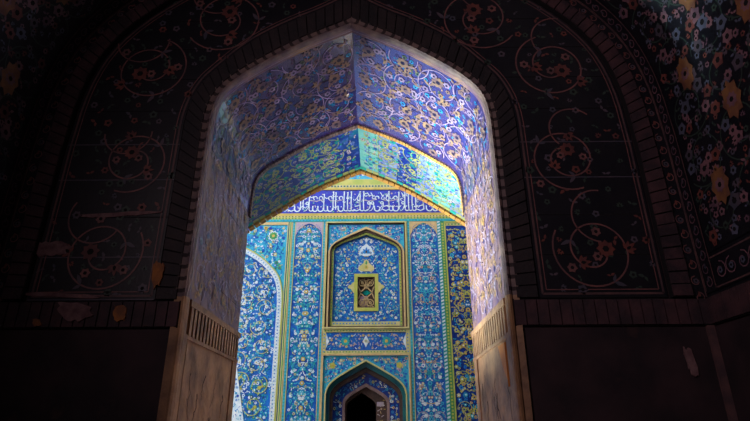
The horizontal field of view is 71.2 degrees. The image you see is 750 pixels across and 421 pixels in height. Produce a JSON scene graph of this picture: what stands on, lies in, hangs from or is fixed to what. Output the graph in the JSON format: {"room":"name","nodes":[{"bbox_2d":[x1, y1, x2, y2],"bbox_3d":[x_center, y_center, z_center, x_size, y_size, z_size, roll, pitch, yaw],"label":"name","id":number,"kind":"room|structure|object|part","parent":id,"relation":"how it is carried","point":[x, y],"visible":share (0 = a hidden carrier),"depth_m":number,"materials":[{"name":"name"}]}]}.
{"room":"mosque","nodes":[
{"label":"mosque","id":0,"kind":"room"},
{"bbox_2d":[253,121,457,220],"bbox_3d":[-0.260,0.295,8.466,10.400,9.200,1.600,0,-23,0],"label":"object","id":1,"kind":"structure","parent":0,"point":[350,121],"depth_m":8.94,"materials":[{"name":"tile"}]},
{"bbox_2d":[247,128,467,233],"bbox_3d":[-0.259,0.541,8.380,5.296,3.476,1.627,0,-23,0],"label":"archway","id":2,"kind":"object","parent":1,"relation":"attached to","point":[390,159],"visible":0.44,"depth_m":8.89,"materials":[{"name":"tile"}]},
{"bbox_2d":[346,393,375,420],"bbox_3d":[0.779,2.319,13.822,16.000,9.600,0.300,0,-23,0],"label":"wall","id":3,"kind":"structure","parent":0,"point":[360,393],"depth_m":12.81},
{"bbox_2d":[232,222,291,420],"bbox_3d":[-4.153,3.517,12.912,3.930,6.722,0.517,0,-23,0],"label":"blind arch","id":4,"kind":"object","parent":3,"relation":"attached to","point":[264,299],"visible":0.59,"depth_m":12.97,"materials":[{"name":"blue tile"}]},
{"bbox_3d":[-3.365,4.352,12.391,0.671,1.294,0.128,0,-23,0],"label":"white panel","id":5,"kind":"part","parent":4,"relation":"part of","materials":[{"name":"white tile"}]},
{"bbox_3d":[-4.153,3.518,12.915,3.930,6.722,0.511,0,-23,0],"label":"frame","id":6,"kind":"part","parent":4,"relation":"part of","materials":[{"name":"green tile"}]},
{"bbox_2d":[280,222,295,420],"bbox_3d":[-2.136,3.507,12.907,0.100,6.722,0.506,0,-23,0],"label":"tile strip","id":7,"kind":"object","parent":3,"relation":"attached to","point":[288,321],"visible":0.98,"depth_m":12.92,"materials":[{"name":"teal tile"}]},
{"bbox_2d":[285,222,322,420],"bbox_3d":[-1.731,3.504,12.904,0.723,6.722,0.507,0,-23,0],"label":"tile panel","id":8,"kind":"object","parent":3,"relation":"attached to","point":[305,308],"depth_m":12.93,"materials":[{"name":"blue tile"}]},
{"bbox_2d":[315,222,325,420],"bbox_3d":[-1.328,3.502,12.903,0.096,6.722,0.506,0,-23,0],"label":"tile strip","id":9,"kind":"object","parent":3,"relation":"attached to","point":[318,392],"visible":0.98,"depth_m":12.90,"materials":[{"name":"teal tile"}]},
{"bbox_2d":[275,190,439,212],"bbox_3d":[-0.233,-0.152,14.430,11.800,0.685,0.498,0,-23,0],"label":"inscription band","id":10,"kind":"object","parent":3,"relation":"attached to","point":[323,201],"visible":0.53,"depth_m":14.18,"materials":[{"name":"blue tile"}]},
{"bbox_2d":[321,179,398,189],"bbox_3d":[-0.235,-0.620,14.617,11.800,0.318,0.513,0,-23,0],"label":"tile band","id":11,"kind":"object","parent":3,"relation":"attached to","point":[349,184],"visible":0.14,"depth_m":14.37,"materials":[{"name":"yellow tile"}]},
{"bbox_2d":[259,212,462,221],"bbox_3d":[-0.231,0.277,14.242,11.800,0.247,0.513,0,-23,0],"label":"tile band","id":12,"kind":"object","parent":3,"relation":"attached to","point":[282,217],"visible":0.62,"depth_m":14.01,"materials":[{"name":"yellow tile"}]},
{"bbox_2d":[323,221,408,328],"bbox_3d":[-0.226,1.692,13.639,2.120,2.822,0.532,0,-23,0],"label":"window niche","id":13,"kind":"object","parent":3,"relation":"attached to","point":[352,247],"visible":1,"depth_m":13.56,"materials":[{"name":"blue tile"}]},
{"bbox_2d":[348,274,384,310],"bbox_3d":[-0.224,2.118,13.437,0.950,0.970,0.220,0,-23,0],"label":"lattice window","id":14,"kind":"structure","parent":13,"relation":"attached to","point":[365,288],"depth_m":13.40,"materials":[{"name":"yellow tile"}]},
{"bbox_3d":[-0.288,2.327,13.353,0.210,0.290,0.015,0,-23,0],"label":"pane","id":15,"kind":"part","parent":14,"relation":"part of","materials":[{"name":"pink glass"}]},
{"bbox_3d":[-0.224,2.102,13.399,0.444,0.794,0.104,0,-23,0],"label":"frame","id":16,"kind":"part","parent":14,"relation":"part of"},
{"bbox_3d":[-0.224,2.114,13.441,0.260,0.150,0.015,0,-23,0],"label":"pane","id":17,"kind":"part","parent":14,"relation":"part of","materials":[{"name":"teal glass"}]},
{"bbox_2d":[320,354,411,420],"bbox_3d":[-0.212,5.095,12.216,2.120,3.345,0.527,0,-23,0],"label":"arched doorway","id":18,"kind":"structure","parent":3,"relation":"in","point":[385,379],"depth_m":12.52,"materials":[{"name":"blue tile"}]},
{"bbox_2d":[322,329,409,353],"bbox_3d":[-0.219,3.277,12.989,2.120,0.595,0.505,0,-23,0],"label":"panel","id":19,"kind":"object","parent":3,"relation":"attached to","point":[334,341],"visible":1,"depth_m":12.77,"materials":[{"name":"blue tile"}]},
{"bbox_2d":[406,221,415,420],"bbox_3d":[0.894,3.488,12.891,0.100,6.722,0.506,0,-23,0],"label":"tile strip","id":20,"kind":"object","parent":3,"relation":"attached to","point":[411,337],"visible":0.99,"depth_m":12.89,"materials":[{"name":"teal tile"}]},
{"bbox_2d":[410,221,446,420],"bbox_3d":[1.300,3.486,12.889,0.709,6.722,0.507,0,-23,0],"label":"tile panel","id":21,"kind":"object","parent":3,"relation":"attached to","point":[430,393],"depth_m":12.91,"materials":[{"name":"blue tile"}]},
{"bbox_2d":[437,221,450,420],"bbox_3d":[1.702,3.473,12.891,0.091,6.745,0.507,0,-23,0],"label":"strip","id":22,"kind":"object","parent":3,"relation":"attached to","point":[448,409],"visible":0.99,"depth_m":12.89,"materials":[{"name":"teal tile"}]},
{"bbox_2d":[440,221,454,420],"bbox_3d":[1.797,3.483,12.887,0.094,6.722,0.506,0,-23,0],"label":"tile strip","id":23,"kind":"object","parent":3,"relation":"attached to","point":[452,407],"visible":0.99,"depth_m":12.90,"materials":[{"name":"green tile"}]},
{"bbox_2d":[444,221,462,420],"bbox_3d":[2.324,3.502,12.874,0.956,6.772,0.507,0,-23,0],"label":"frame","id":24,"kind":"object","parent":3,"relation":"attached to","point":[446,223],"visible":0.32,"depth_m":13.13,"materials":[{"name":"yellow tile"}]},
{"bbox_2d":[445,226,477,420],"bbox_3d":[2.322,3.536,12.861,0.880,6.600,0.506,0,-23,0],"label":"tile panel","id":25,"kind":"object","parent":3,"relation":"attached to","point":[456,239],"depth_m":12.92,"materials":[{"name":"blue tile"}]},
{"bbox_2d":[350,174,372,178],"bbox_3d":[-0.238,-1.468,14.977,11.800,1.515,0.505,0,-23,0],"label":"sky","id":26,"kind":"structure","parent":0,"point":[360,176],"depth_m":14.48,"materials":[{"name":"blue"}]},
{"bbox_2d":[0,0,727,420],"bbox_3d":[-0.273,-0.424,6.749,10.400,9.200,2.122,0,-23,0],"label":"wall","id":27,"kind":"structure","parent":0,"point":[576,373],"depth_m":4.82,"materials":[{"name":"tile"}]},
{"bbox_2d":[0,301,180,328],"bbox_3d":[-2.811,0.995,5.014,1.875,0.260,0.062,0,-23,0],"label":"trim","id":28,"kind":"structure","parent":27,"relation":"attached to","point":[17,314],"depth_m":5.00,"materials":[{"name":"black"}]},
{"bbox_2d":[25,0,338,300],"bbox_3d":[-1.901,-1.416,6.032,3.235,4.951,0.028,0,-23,0],"label":"mosaic","id":29,"kind":"object","parent":27,"relation":"attached to","point":[105,234],"visible":0.98,"depth_m":5.74,"materials":[{"name":"black tile"}]},
{"bbox_2d":[156,17,532,420],"bbox_3d":[-0.268,0.930,6.164,3.326,6.250,2.155,0,-23,0],"label":"archway","id":30,"kind":"object","parent":27,"relation":"attached to","point":[199,374],"visible":1,"depth_m":6.41,"materials":[{"name":"blue tile"}]},
{"bbox_3d":[-1.107,0.556,5.262,1.663,6.250,0.190,0,-23,0],"label":"edge moulding","id":31,"kind":"part","parent":30,"relation":"part of","materials":[{"name":"stone"}]},
{"bbox_3d":[0.556,0.545,5.253,1.663,6.250,0.190,0,-23,0],"label":"edge moulding","id":32,"kind":"part","parent":30,"relation":"part of","materials":[{"name":"stone"}]},
{"bbox_2d":[1,0,693,301],"bbox_3d":[-0.284,-1.556,6.046,6.630,5.215,0.087,0,-23,0],"label":"rib","id":33,"kind":"object","parent":27,"relation":"attached to","point":[18,281],"visible":1,"depth_m":5.65,"materials":[{"name":"black"}]},
{"bbox_2d":[0,0,707,301],"bbox_3d":[-0.284,-1.615,6.098,6.950,5.446,0.038,0,-23,0],"label":"scroll border","id":34,"kind":"object","parent":27,"relation":"attached to","point":[694,273],"visible":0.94,"depth_m":5.66,"materials":[{"name":"black tile"}]},
{"bbox_2d":[364,0,667,297],"bbox_3d":[1.267,-1.436,6.016,3.100,4.951,0.028,0,-23,0],"label":"mosaic","id":35,"kind":"object","parent":27,"relation":"attached to","point":[592,235],"visible":1,"depth_m":5.70,"materials":[{"name":"black"}]},
{"bbox_2d":[513,298,714,326],"bbox_3d":[2.264,0.967,4.994,1.875,0.260,0.049,0,-23,0],"label":"trim","id":36,"kind":"structure","parent":27,"relation":"attached to","point":[588,311],"depth_m":4.97,"materials":[{"name":"black"}]},
{"bbox_2d":[705,325,738,420],"bbox_3d":[3.166,2.238,4.465,0.070,2.500,0.030,0,-23,0],"label":"trim","id":37,"kind":"structure","parent":27,"relation":"attached to","point":[730,408],"depth_m":4.77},
{"bbox_2d":[0,0,749,295],"bbox_3d":[-0.325,-3.851,0.814,6.950,5.405,11.520,0,-23,0],"label":"ceiling","id":38,"kind":"structure","parent":0,"point":[747,234],"depth_m":5.40,"materials":[{"name":"tile"}]},
{"bbox_2d":[0,0,107,207],"bbox_3d":[-2.078,-2.542,4.323,3.361,4.956,3.580,0,-23,0],"label":"mosaic","id":39,"kind":"object","parent":38,"relation":"attached to","point":[33,33],"visible":1,"depth_m":5.48,"materials":[{"name":"black"}]},
{"bbox_2d":[0,0,132,258],"bbox_3d":[-2.078,-2.342,4.347,3.364,5.306,3.780,0,-23,0],"label":"scroll border","id":40,"kind":"object","parent":38,"relation":"attached to","point":[96,20],"visible":1,"depth_m":5.81,"materials":[{"name":"tile"}]},
{"bbox_2d":[577,0,749,293],"bbox_3d":[1.483,-2.364,4.329,3.364,5.306,3.780,0,-23,0],"label":"scroll border","id":41,"kind":"object","parent":38,"relation":"attached to","point":[730,265],"visible":1,"depth_m":5.33,"materials":[{"name":"tile"}]},
{"bbox_2d":[600,0,749,252],"bbox_3d":[1.480,-2.564,4.305,3.361,4.956,3.580,0,-23,0],"label":"mosaic","id":42,"kind":"object","parent":38,"relation":"attached to","point":[698,51],"visible":1,"depth_m":4.96,"materials":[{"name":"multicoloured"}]},
{"bbox_2d":[715,314,749,420],"bbox_3d":[3.416,-0.106,-0.784,0.500,2.765,11.520,0,-23,0],"label":"wall","id":43,"kind":"structure","parent":0,"point":[733,335],"depth_m":4.62,"materials":[{"name":"paint"}]},
{"bbox_2d":[706,280,749,323],"bbox_3d":[3.155,-0.204,2.208,0.050,0.260,5.960,0,-23,0],"label":"trim","id":44,"kind":"structure","parent":43,"relation":"attached to","point":[731,303],"depth_m":4.65,"materials":[{"name":"black"}]}
]}

